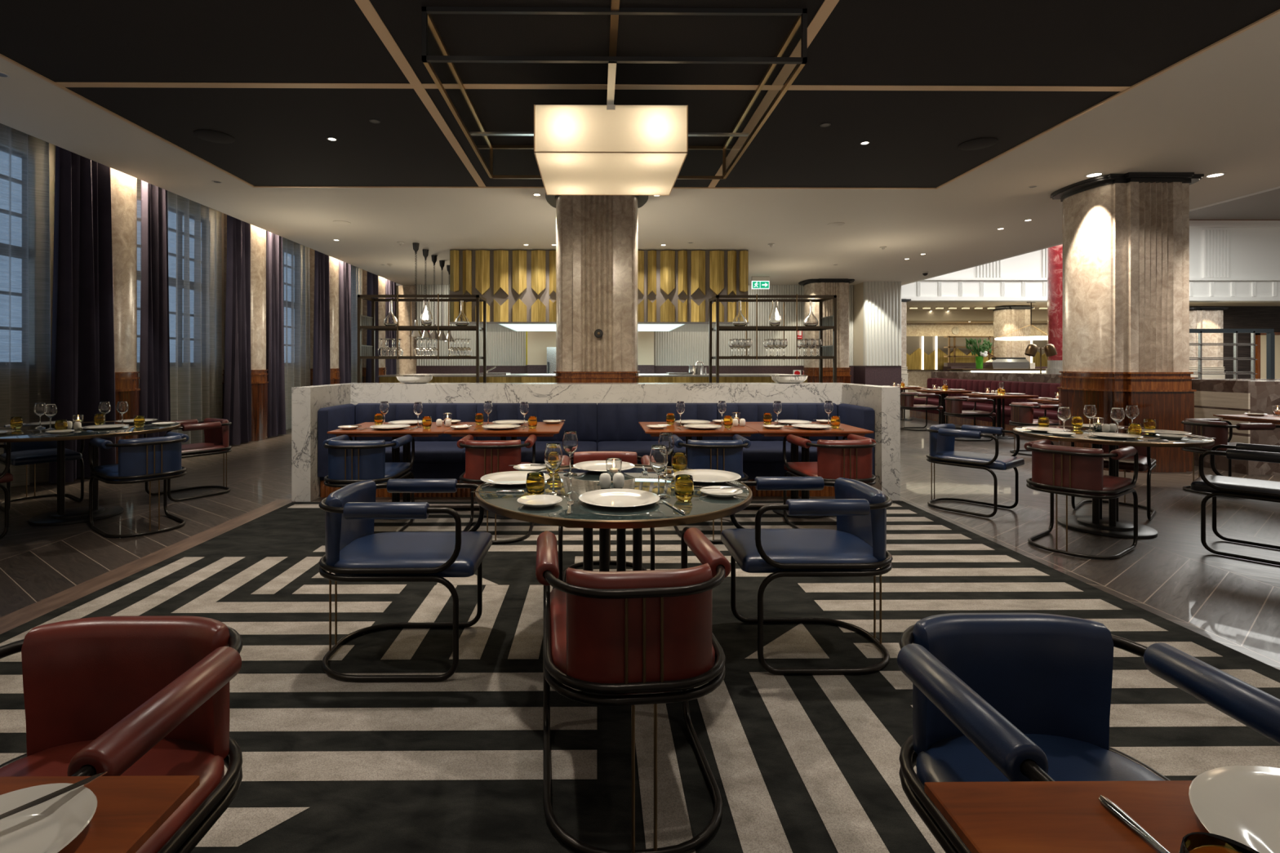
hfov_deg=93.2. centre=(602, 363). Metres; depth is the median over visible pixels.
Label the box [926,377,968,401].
cushion
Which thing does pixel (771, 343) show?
bowl
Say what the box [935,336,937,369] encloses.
led strip
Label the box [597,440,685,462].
seat cushion
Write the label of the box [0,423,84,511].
dining chair
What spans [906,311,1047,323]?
trim
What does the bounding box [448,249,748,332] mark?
hood
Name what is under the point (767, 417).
tumbler
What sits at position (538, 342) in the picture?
wall
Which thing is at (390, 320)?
decanter
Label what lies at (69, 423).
salt shaker
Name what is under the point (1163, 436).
bread plate
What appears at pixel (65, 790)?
table knife
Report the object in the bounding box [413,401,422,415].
bowl
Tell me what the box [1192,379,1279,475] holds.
partition wall
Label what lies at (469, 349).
bowl
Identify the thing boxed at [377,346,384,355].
bowl
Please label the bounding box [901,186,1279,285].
wall
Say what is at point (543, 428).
wooden table
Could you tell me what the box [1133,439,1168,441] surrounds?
table knife
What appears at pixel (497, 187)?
trim
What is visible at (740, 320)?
decanter
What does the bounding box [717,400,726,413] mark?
bowl
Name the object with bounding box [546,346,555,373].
refrigerator
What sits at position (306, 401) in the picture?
wall
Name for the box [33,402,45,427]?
wine glass
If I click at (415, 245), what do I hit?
heat lamp
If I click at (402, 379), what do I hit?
bowl
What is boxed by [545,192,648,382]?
marble column
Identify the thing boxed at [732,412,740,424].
candle holder
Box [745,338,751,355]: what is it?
wine glass
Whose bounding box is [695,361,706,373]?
tap
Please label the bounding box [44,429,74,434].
bread plate
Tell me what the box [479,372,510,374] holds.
food tray
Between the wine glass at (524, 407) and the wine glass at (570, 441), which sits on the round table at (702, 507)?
the wine glass at (570, 441)
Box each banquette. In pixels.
[317,403,874,497]
[910,377,1060,441]
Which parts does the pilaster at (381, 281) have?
moulding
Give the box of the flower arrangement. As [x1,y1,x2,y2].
[965,337,996,368]
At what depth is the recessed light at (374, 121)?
5.43 m
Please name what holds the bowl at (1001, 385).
on the wine glass at (1001, 385)
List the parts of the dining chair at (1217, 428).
support rod, seat, arm frame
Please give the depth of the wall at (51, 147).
6.61 m
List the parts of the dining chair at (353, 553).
support rod, support rod, arm frame, seat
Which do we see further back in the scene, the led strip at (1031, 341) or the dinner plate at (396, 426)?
the led strip at (1031, 341)
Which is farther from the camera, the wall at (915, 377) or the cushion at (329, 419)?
the wall at (915, 377)
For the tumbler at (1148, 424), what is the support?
on the round table at (1095, 524)
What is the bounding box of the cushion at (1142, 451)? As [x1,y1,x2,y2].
[1091,425,1146,457]
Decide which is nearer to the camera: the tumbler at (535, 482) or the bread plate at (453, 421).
the tumbler at (535, 482)
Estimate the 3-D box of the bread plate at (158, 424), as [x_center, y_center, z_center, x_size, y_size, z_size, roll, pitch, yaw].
[-3.786,0.519,5.217,0.170,0.022,0.170,0,0,-18]
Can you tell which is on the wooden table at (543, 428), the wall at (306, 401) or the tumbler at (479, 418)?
the tumbler at (479, 418)
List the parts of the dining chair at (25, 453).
support rod, support rod, seat, arm frame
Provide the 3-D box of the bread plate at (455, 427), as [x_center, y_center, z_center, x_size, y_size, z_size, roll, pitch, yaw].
[-1.132,0.509,4.840,0.170,0.022,0.170,0,0,-39]
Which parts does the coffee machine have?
panel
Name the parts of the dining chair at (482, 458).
rod, support rod, rod, support rod, seat, arm frame, rod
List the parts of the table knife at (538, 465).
handle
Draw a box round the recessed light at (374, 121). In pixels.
[368,119,380,123]
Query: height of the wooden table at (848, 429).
0.718 m
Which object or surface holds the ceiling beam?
attached to the ceiling panel at (280, 135)
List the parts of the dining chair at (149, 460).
seat, arm frame, rod, support rod, rod, support rod, rod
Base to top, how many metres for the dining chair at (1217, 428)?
0.704 m
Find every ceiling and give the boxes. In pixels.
[0,13,1279,285]
[906,302,1279,311]
[1189,188,1279,219]
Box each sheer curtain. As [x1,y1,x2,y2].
[0,123,50,489]
[137,179,222,444]
[266,230,310,430]
[351,264,362,382]
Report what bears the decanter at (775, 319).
on the rack at (828, 352)
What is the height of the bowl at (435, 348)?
0.110 m
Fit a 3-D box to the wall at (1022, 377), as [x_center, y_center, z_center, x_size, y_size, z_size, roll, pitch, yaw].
[7.947,0.715,11.270,0.150,1.070,6.300,0,0,-1]
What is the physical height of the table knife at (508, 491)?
0.013 m
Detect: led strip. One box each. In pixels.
[921,336,924,369]
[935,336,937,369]
[1030,337,1032,363]
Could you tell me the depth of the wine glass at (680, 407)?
5.04 m
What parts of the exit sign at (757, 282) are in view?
figure panel, arrow panel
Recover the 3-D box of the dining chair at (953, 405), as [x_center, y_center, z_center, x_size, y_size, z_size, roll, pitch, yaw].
[6.050,0.896,10.003,0.657,0.704,0.544,0,0,-1]
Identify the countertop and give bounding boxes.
[378,373,808,382]
[942,366,1047,373]
[947,368,1045,369]
[949,370,1045,373]
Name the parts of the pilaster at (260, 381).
moulding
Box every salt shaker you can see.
[66,421,72,428]
[73,422,81,430]
[435,418,442,426]
[444,418,451,426]
[599,472,611,488]
[612,472,624,488]
[732,418,738,426]
[739,418,745,426]
[1102,423,1110,431]
[1109,423,1116,431]
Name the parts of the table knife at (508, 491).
blade, handle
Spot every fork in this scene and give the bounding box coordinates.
[31,435,59,435]
[566,501,573,514]
[667,484,704,487]
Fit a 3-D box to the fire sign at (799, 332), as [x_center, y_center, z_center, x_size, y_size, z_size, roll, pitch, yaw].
[5.493,-0.830,16.842,0.150,0.260,0.013,0,0,-1]
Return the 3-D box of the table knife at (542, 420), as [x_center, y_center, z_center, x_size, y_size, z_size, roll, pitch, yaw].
[-0.426,0.493,5.298,0.220,0.013,0.013,0,0,20]
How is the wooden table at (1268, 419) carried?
on the floor
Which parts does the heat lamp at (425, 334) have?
lamp shade, coiled cord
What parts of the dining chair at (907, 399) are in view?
arm frame, seat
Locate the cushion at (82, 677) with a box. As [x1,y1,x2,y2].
[21,616,229,759]
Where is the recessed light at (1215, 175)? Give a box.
[1204,172,1226,177]
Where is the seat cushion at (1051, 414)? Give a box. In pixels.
[995,407,1057,420]
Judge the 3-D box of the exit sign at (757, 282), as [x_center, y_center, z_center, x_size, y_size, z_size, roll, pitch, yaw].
[3.987,-2.042,15.235,0.440,0.305,0.060,0,0,-1]
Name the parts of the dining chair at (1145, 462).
arm frame, support rod, seat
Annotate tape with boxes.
[526,331,527,364]
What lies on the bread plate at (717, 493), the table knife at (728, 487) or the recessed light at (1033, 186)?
the table knife at (728, 487)
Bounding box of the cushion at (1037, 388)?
[1017,382,1060,410]
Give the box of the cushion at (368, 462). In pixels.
[328,440,385,479]
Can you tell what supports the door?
in the wall at (1234, 317)
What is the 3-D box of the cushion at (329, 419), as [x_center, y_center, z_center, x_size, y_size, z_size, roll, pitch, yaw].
[-2.596,0.730,5.923,0.096,0.640,0.610,0,0,0]
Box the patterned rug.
[0,501,1279,852]
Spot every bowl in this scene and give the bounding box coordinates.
[33,402,45,416]
[43,404,57,417]
[97,401,111,414]
[115,401,128,413]
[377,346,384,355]
[379,401,389,414]
[384,346,391,355]
[391,346,396,355]
[395,375,434,383]
[398,346,402,355]
[413,346,420,355]
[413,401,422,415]
[420,346,427,355]
[426,346,434,355]
[432,346,437,355]
[448,346,454,355]
[454,346,462,355]
[461,346,468,355]
[466,346,471,355]
[484,400,493,413]
[520,401,528,415]
[544,443,562,471]
[562,431,577,454]
[648,444,668,473]
[657,432,674,455]
[675,401,684,414]
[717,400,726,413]
[728,339,733,348]
[731,338,738,347]
[738,338,745,347]
[745,338,751,347]
[763,339,768,348]
[767,338,774,347]
[769,375,808,383]
[773,400,782,414]
[774,338,781,347]
[781,338,787,347]
[797,339,801,348]
[800,338,808,348]
[808,338,815,348]
[814,338,822,348]
[823,400,833,413]
[998,382,1004,389]
[1057,406,1071,421]
[1083,404,1097,418]
[1110,407,1124,422]
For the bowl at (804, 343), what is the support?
on the wine glass at (804, 343)
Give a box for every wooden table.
[0,775,199,852]
[327,422,464,519]
[443,422,564,519]
[638,422,759,457]
[745,422,873,519]
[900,386,928,420]
[913,389,975,424]
[924,780,1209,852]
[962,393,1038,439]
[1026,398,1058,404]
[1213,414,1279,424]
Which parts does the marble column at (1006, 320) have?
moulding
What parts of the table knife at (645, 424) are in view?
handle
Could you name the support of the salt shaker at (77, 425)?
on the round table at (62, 516)
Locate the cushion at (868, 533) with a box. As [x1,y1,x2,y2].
[834,477,886,561]
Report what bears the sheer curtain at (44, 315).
hanging from the ceiling
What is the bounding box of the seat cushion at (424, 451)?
[385,440,465,462]
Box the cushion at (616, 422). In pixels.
[597,403,717,442]
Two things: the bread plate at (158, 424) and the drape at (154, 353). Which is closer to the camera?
the bread plate at (158, 424)
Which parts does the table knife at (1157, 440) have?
handle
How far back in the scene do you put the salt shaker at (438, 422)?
5.00 m
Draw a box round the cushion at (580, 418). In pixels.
[476,403,596,442]
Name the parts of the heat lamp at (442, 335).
lamp shade, coiled cord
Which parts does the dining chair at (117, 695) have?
seat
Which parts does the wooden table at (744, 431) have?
post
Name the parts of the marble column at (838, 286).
moulding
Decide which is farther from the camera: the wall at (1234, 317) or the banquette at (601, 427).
the wall at (1234, 317)
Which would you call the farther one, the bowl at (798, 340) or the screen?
the screen
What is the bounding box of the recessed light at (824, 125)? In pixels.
[820,122,831,127]
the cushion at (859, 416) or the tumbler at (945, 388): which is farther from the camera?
the tumbler at (945, 388)
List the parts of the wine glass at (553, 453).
stem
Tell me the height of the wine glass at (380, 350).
0.205 m
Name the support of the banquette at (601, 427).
on the floor
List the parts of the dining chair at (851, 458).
seat, arm frame, rod, rod, rod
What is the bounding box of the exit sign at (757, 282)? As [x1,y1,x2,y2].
[751,276,769,288]
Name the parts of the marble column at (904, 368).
moulding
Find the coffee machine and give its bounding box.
[985,357,1035,368]
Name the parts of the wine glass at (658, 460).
stem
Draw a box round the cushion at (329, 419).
[317,404,354,476]
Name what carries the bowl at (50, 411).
on the wine glass at (50, 411)
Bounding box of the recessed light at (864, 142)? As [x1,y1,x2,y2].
[859,141,870,144]
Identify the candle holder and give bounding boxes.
[72,414,84,426]
[443,413,452,425]
[605,457,622,482]
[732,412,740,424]
[985,387,990,393]
[1054,391,1058,398]
[1092,417,1104,431]
[1271,404,1279,416]
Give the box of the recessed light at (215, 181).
[212,180,222,183]
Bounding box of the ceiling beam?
[55,82,1130,91]
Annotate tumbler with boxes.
[9,416,22,428]
[54,419,67,430]
[93,413,104,425]
[133,415,145,427]
[373,413,383,425]
[422,416,431,428]
[475,413,484,424]
[525,471,545,495]
[527,416,537,428]
[545,464,560,472]
[666,413,675,424]
[671,452,687,472]
[674,474,693,501]
[723,415,733,427]
[763,413,772,424]
[830,416,840,428]
[943,385,947,391]
[1000,389,1004,395]
[1037,417,1049,426]
[1071,416,1083,428]
[1128,423,1142,435]
[1142,418,1156,429]
[1178,831,1259,852]
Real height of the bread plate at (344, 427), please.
0.022 m
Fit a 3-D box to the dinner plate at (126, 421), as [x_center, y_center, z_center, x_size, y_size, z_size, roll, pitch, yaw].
[-4.208,0.519,5.463,0.310,0.022,0.310,0,0,-17]
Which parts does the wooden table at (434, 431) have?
post, post, post, post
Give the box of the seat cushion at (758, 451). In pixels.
[742,440,817,462]
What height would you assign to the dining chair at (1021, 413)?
0.704 m
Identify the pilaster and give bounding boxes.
[110,167,141,463]
[222,213,268,441]
[308,248,340,386]
[362,269,386,382]
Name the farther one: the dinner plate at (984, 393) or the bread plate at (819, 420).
the dinner plate at (984, 393)
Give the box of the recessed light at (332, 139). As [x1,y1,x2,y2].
[326,137,337,141]
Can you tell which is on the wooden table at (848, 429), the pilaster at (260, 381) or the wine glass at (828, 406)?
the wine glass at (828, 406)
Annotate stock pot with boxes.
[688,365,702,374]
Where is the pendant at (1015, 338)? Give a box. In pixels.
[995,302,1047,340]
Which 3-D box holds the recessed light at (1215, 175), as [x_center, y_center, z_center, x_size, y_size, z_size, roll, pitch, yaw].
[7.139,-2.198,7.043,0.187,0.004,0.187,0,0,-1]
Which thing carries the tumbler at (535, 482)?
on the round table at (702, 507)
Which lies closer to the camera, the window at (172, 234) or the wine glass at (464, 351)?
the wine glass at (464, 351)
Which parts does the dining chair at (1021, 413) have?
arm frame, seat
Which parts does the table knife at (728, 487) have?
blade, handle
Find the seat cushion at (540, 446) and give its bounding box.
[462,440,596,462]
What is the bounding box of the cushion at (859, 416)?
[838,403,874,475]
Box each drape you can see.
[48,145,115,484]
[139,180,170,438]
[223,214,251,444]
[266,231,285,436]
[312,250,330,386]
[338,259,351,383]
[365,271,378,382]
[385,278,396,374]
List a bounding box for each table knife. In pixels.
[0,771,107,821]
[470,489,524,493]
[508,464,546,466]
[542,419,565,421]
[644,424,671,426]
[662,500,685,515]
[695,486,747,489]
[760,424,788,426]
[1097,795,1169,852]
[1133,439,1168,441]
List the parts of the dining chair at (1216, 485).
seat, arm frame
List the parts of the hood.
brass panel, brass panel, brass panel, brass panel, brass panel, brass panel, brass panel, brass panel, brass panel, brass panel, brass panel, brass panel, brass panel, brass panel, brass panel, brass panel, brass panel, brass panel, brass panel, brass panel, brass panel, brass panel, brass panel, brass panel, brass panel, brass panel, brass panel, brass panel, brass panel, brass panel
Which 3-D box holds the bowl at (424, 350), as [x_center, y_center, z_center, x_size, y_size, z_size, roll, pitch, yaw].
[-2.087,-0.145,7.082,0.084,0.110,0.084,0,0,0]
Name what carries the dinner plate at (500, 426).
on the wooden table at (543, 428)
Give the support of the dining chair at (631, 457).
on the patterned rug
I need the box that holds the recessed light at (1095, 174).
[1084,172,1104,177]
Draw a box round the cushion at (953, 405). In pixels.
[945,395,962,413]
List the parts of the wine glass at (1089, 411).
stem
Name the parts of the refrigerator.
handle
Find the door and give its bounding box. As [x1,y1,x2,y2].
[1255,332,1279,378]
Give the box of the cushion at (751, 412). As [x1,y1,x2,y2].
[715,403,837,440]
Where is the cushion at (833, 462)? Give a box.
[817,439,872,479]
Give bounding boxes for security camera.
[921,271,928,275]
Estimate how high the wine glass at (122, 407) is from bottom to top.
0.205 m
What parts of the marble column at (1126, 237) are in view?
moulding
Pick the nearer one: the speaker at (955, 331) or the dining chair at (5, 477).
the dining chair at (5, 477)
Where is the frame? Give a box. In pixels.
[422,0,807,179]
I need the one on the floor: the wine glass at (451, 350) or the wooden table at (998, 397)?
the wooden table at (998, 397)
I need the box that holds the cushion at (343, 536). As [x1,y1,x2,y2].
[324,480,376,566]
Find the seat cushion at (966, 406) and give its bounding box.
[962,401,1010,412]
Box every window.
[0,146,30,366]
[137,196,209,366]
[283,252,302,365]
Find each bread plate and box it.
[0,783,97,852]
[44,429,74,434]
[151,422,175,426]
[337,425,358,429]
[442,419,461,423]
[449,425,470,429]
[513,463,546,471]
[516,494,562,507]
[542,419,561,423]
[646,424,666,429]
[699,485,742,497]
[712,419,723,423]
[762,424,783,429]
[816,419,830,423]
[1047,431,1075,435]
[1155,434,1187,439]
[1243,413,1268,416]
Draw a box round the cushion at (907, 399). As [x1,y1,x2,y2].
[900,391,914,407]
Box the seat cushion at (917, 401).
[913,397,941,405]
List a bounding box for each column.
[395,285,416,374]
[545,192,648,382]
[798,278,854,383]
[901,298,911,392]
[990,306,1034,370]
[1045,244,1062,373]
[1050,172,1204,472]
[1189,306,1228,378]
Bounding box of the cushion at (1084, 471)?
[1031,442,1103,490]
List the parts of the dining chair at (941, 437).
support rod, support rod, arm frame, seat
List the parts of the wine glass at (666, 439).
stem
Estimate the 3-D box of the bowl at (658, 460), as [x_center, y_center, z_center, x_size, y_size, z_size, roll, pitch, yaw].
[0.224,0.379,2.402,0.075,0.110,0.075,0,0,30]
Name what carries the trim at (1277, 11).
attached to the ceiling at (1217, 110)
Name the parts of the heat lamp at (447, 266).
coiled cord, lamp shade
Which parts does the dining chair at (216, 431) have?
arm frame, seat, support rod, support rod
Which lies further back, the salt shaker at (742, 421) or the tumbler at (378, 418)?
the tumbler at (378, 418)
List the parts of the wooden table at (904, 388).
post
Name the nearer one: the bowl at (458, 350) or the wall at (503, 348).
the bowl at (458, 350)
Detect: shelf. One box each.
[374,328,475,328]
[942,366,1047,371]
[943,336,993,366]
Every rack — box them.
[357,293,486,382]
[708,293,836,382]
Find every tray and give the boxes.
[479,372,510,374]
[666,372,689,374]
[991,357,1026,359]
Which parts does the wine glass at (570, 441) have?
stem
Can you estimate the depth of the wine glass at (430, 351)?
7.05 m
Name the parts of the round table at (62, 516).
post, post, glass, post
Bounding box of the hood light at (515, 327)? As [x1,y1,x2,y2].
[501,324,683,331]
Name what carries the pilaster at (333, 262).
attached to the wall at (51, 147)
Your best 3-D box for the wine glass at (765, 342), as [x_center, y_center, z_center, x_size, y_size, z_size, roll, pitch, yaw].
[1.984,-0.193,7.288,0.084,0.205,0.084,0,0,-1]
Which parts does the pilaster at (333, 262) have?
moulding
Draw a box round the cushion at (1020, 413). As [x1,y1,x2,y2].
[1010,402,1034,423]
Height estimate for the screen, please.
0.630 m
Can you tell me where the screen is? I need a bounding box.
[1189,328,1275,378]
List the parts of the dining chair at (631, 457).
arm frame, support rod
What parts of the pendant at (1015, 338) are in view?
stem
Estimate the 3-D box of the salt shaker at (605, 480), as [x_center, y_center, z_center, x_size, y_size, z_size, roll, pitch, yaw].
[0.013,0.497,2.580,0.051,0.064,0.051,0,0,-36]
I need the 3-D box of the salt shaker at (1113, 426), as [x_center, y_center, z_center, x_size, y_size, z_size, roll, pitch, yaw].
[3.989,0.497,4.725,0.051,0.064,0.051,0,0,25]
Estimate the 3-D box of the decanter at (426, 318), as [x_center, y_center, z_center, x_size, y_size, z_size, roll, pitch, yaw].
[-2.088,-0.599,7.182,0.142,0.318,0.142,0,0,-1]
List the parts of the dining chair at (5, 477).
arm frame, seat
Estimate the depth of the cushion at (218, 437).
5.97 m
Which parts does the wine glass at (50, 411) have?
stem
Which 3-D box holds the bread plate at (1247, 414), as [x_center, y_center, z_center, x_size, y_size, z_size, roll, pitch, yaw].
[6.547,0.509,6.057,0.170,0.022,0.170,0,0,-6]
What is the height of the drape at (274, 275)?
3.725 m
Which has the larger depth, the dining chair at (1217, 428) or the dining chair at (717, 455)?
the dining chair at (1217, 428)
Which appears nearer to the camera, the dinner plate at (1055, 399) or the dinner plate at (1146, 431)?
the dinner plate at (1146, 431)
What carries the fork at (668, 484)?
on the round table at (702, 507)
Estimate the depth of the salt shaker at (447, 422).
5.00 m
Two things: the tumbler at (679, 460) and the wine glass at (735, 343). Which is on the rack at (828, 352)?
the wine glass at (735, 343)
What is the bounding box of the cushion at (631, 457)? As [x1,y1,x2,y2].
[573,451,637,465]
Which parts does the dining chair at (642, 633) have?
rod, seat, support rod, arm frame, rod, support rod, rod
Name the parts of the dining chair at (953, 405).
arm frame, seat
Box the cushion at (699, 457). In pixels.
[687,439,742,478]
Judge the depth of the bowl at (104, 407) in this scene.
5.16 m
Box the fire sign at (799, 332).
[797,330,802,338]
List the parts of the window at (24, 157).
pane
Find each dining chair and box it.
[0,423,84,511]
[0,444,13,539]
[0,616,242,852]
[88,431,188,537]
[143,417,231,502]
[318,479,492,682]
[322,434,414,532]
[456,434,536,543]
[535,527,730,852]
[558,451,654,582]
[670,434,751,543]
[720,476,893,675]
[782,434,875,528]
[897,613,1279,852]
[900,391,942,431]
[926,423,1024,517]
[944,395,995,441]
[1008,402,1058,455]
[1024,439,1138,559]
[1071,425,1156,519]
[1181,418,1279,498]
[1191,443,1279,565]
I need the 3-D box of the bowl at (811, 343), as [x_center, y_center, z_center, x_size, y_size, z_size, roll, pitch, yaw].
[2.463,-0.241,7.122,0.084,0.110,0.084,0,0,0]
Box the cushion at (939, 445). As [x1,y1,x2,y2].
[928,423,955,457]
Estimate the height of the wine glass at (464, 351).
0.205 m
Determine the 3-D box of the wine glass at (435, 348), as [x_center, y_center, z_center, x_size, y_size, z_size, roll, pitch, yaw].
[-1.990,-0.193,7.168,0.084,0.205,0.084,0,0,-1]
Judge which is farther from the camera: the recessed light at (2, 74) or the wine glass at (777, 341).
the wine glass at (777, 341)
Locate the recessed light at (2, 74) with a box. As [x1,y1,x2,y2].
[0,71,10,78]
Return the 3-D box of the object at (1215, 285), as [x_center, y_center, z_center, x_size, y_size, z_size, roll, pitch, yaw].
[21.049,-3.430,20.255,25.550,2.680,0.460,0,0,-1]
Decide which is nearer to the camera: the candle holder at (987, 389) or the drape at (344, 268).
the candle holder at (987, 389)
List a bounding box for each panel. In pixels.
[0,0,1279,187]
[906,336,1047,355]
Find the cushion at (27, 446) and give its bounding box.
[3,423,57,453]
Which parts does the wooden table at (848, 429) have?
post, post, post, post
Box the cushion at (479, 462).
[465,440,520,479]
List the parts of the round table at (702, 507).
post, post, glass, post, post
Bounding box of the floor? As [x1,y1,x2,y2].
[0,391,1279,670]
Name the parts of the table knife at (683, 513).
blade, handle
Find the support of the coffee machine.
on the countertop at (954, 369)
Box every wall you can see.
[0,128,363,487]
[291,382,900,502]
[416,284,853,383]
[527,331,653,373]
[853,281,901,386]
[853,282,863,365]
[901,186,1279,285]
[906,323,1047,391]
[931,371,1198,383]
[934,227,1279,278]
[1189,306,1279,378]
[1191,378,1279,389]
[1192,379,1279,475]
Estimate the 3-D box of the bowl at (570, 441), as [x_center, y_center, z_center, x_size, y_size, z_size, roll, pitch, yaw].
[-0.153,0.379,2.899,0.075,0.110,0.075,0,0,-13]
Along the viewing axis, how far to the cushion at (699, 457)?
4.19 m
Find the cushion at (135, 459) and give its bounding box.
[117,435,181,476]
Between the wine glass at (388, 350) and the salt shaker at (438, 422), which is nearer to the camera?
the salt shaker at (438, 422)
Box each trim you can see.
[0,53,254,187]
[0,498,295,634]
[253,186,937,189]
[355,0,485,186]
[707,0,839,187]
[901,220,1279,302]
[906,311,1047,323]
[906,347,1047,369]
[909,306,1047,309]
[935,8,1279,189]
[1189,219,1279,220]
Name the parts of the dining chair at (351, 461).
rod, rod, rod, arm frame, seat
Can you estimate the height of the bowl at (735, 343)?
0.110 m
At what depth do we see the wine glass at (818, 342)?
7.09 m
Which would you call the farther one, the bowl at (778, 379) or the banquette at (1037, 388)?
the banquette at (1037, 388)
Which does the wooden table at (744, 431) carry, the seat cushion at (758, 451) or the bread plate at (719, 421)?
the bread plate at (719, 421)
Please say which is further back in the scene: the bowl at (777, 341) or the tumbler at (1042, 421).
the bowl at (777, 341)
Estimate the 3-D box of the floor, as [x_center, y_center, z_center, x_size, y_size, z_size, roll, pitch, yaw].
[13.834,1.300,13.371,40.100,0.100,29.500,0,0,-1]
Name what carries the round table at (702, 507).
on the patterned rug
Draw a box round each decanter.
[383,299,396,325]
[420,299,432,325]
[454,299,469,325]
[733,300,746,325]
[768,300,781,325]
[803,300,817,325]
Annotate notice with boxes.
[793,369,800,374]
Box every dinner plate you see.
[0,430,15,434]
[25,421,73,426]
[80,424,128,430]
[115,418,157,423]
[369,423,410,429]
[387,420,422,425]
[480,471,550,485]
[481,423,520,429]
[492,419,528,424]
[573,460,635,472]
[578,488,659,507]
[672,469,741,483]
[675,419,711,424]
[683,423,721,429]
[774,419,811,424]
[791,423,831,429]
[978,392,999,395]
[1004,392,1025,395]
[1022,426,1070,432]
[1047,398,1058,400]
[1082,423,1124,429]
[1087,432,1143,439]
[1142,429,1191,435]
[1188,765,1279,852]
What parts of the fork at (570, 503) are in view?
handle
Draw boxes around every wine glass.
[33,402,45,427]
[43,404,57,430]
[97,401,111,424]
[115,401,128,424]
[377,338,384,355]
[379,401,389,424]
[384,338,391,355]
[391,338,396,355]
[398,338,402,355]
[413,338,420,355]
[413,401,422,427]
[420,338,427,355]
[426,338,434,355]
[432,338,437,355]
[448,338,454,355]
[454,338,462,355]
[461,338,468,355]
[466,338,471,355]
[484,400,493,425]
[520,401,528,426]
[544,443,562,495]
[562,431,577,475]
[648,444,668,498]
[657,432,674,477]
[675,401,684,426]
[717,400,726,425]
[728,339,733,355]
[731,338,738,355]
[738,338,745,355]
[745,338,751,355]
[763,339,768,355]
[767,338,774,355]
[773,400,782,424]
[774,338,781,355]
[781,338,787,355]
[797,339,801,355]
[800,338,808,355]
[808,338,815,355]
[814,338,822,355]
[823,400,833,426]
[942,379,946,385]
[998,382,1004,395]
[1057,406,1071,431]
[1083,404,1097,431]
[1110,407,1124,432]
[1124,404,1138,423]
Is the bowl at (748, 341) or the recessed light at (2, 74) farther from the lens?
the bowl at (748, 341)
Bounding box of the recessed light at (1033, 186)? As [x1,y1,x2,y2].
[1027,185,1038,188]
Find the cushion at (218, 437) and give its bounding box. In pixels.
[203,417,229,447]
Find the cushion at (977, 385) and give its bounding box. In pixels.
[967,379,1020,405]
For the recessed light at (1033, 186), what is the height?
0.004 m
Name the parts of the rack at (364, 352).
hanging rod, hanging rod, shelf frame, shelf frame, hanging rod, hanging rod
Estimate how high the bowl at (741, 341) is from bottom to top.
0.110 m
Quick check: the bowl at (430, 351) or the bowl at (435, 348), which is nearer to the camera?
the bowl at (430, 351)
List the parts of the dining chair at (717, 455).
arm frame, rod, support rod, rod, support rod, rod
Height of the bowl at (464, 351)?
0.110 m
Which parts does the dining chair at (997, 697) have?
arm frame, seat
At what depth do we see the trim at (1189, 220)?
19.98 m
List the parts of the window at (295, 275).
pane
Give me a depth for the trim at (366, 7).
4.59 m
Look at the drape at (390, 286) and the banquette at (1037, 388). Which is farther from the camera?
the drape at (390, 286)
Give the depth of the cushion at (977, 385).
11.93 m
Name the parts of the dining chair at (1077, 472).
rod, support rod, rod, support rod, rod, arm frame, seat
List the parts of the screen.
triple rail, triple rail, triple rail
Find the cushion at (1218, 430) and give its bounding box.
[1183,418,1228,450]
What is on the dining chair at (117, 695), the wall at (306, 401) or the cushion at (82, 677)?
the cushion at (82, 677)
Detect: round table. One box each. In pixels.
[0,420,180,525]
[475,464,751,571]
[1013,425,1214,538]
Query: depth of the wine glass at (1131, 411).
4.72 m
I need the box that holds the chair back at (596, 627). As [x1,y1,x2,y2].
[565,563,711,683]
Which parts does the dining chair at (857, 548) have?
seat, arm frame, support rod, support rod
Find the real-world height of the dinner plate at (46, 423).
0.022 m
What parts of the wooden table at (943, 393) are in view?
post, post, post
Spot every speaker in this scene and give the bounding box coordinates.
[193,129,235,143]
[333,220,351,225]
[594,328,603,337]
[826,222,844,226]
[951,326,959,334]
[957,137,998,150]
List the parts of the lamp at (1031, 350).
stem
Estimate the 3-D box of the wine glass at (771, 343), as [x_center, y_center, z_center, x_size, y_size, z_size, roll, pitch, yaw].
[1.985,-0.193,7.118,0.084,0.205,0.084,0,0,-1]
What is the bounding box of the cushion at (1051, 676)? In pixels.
[912,613,1113,755]
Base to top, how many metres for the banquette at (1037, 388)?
0.920 m
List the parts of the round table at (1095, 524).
post, post, post, glass, post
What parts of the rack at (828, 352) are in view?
hanging rod, hanging rod, shelf frame, shelf frame, hanging rod, hanging rod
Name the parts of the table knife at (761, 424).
handle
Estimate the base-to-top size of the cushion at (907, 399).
0.272 m
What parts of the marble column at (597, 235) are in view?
moulding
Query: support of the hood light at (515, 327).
on the hood
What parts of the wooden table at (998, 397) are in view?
post, post, post, post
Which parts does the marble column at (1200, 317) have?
moulding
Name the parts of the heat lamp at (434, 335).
coiled cord, lamp shade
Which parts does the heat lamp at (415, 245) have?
lamp shade, coiled cord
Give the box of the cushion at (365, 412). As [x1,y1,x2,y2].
[355,403,477,441]
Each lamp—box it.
[408,242,422,337]
[418,248,431,337]
[428,254,440,339]
[435,260,448,340]
[444,265,454,342]
[469,61,748,195]
[1024,343,1057,373]
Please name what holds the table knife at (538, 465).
on the bread plate at (534, 468)
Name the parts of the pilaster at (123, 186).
moulding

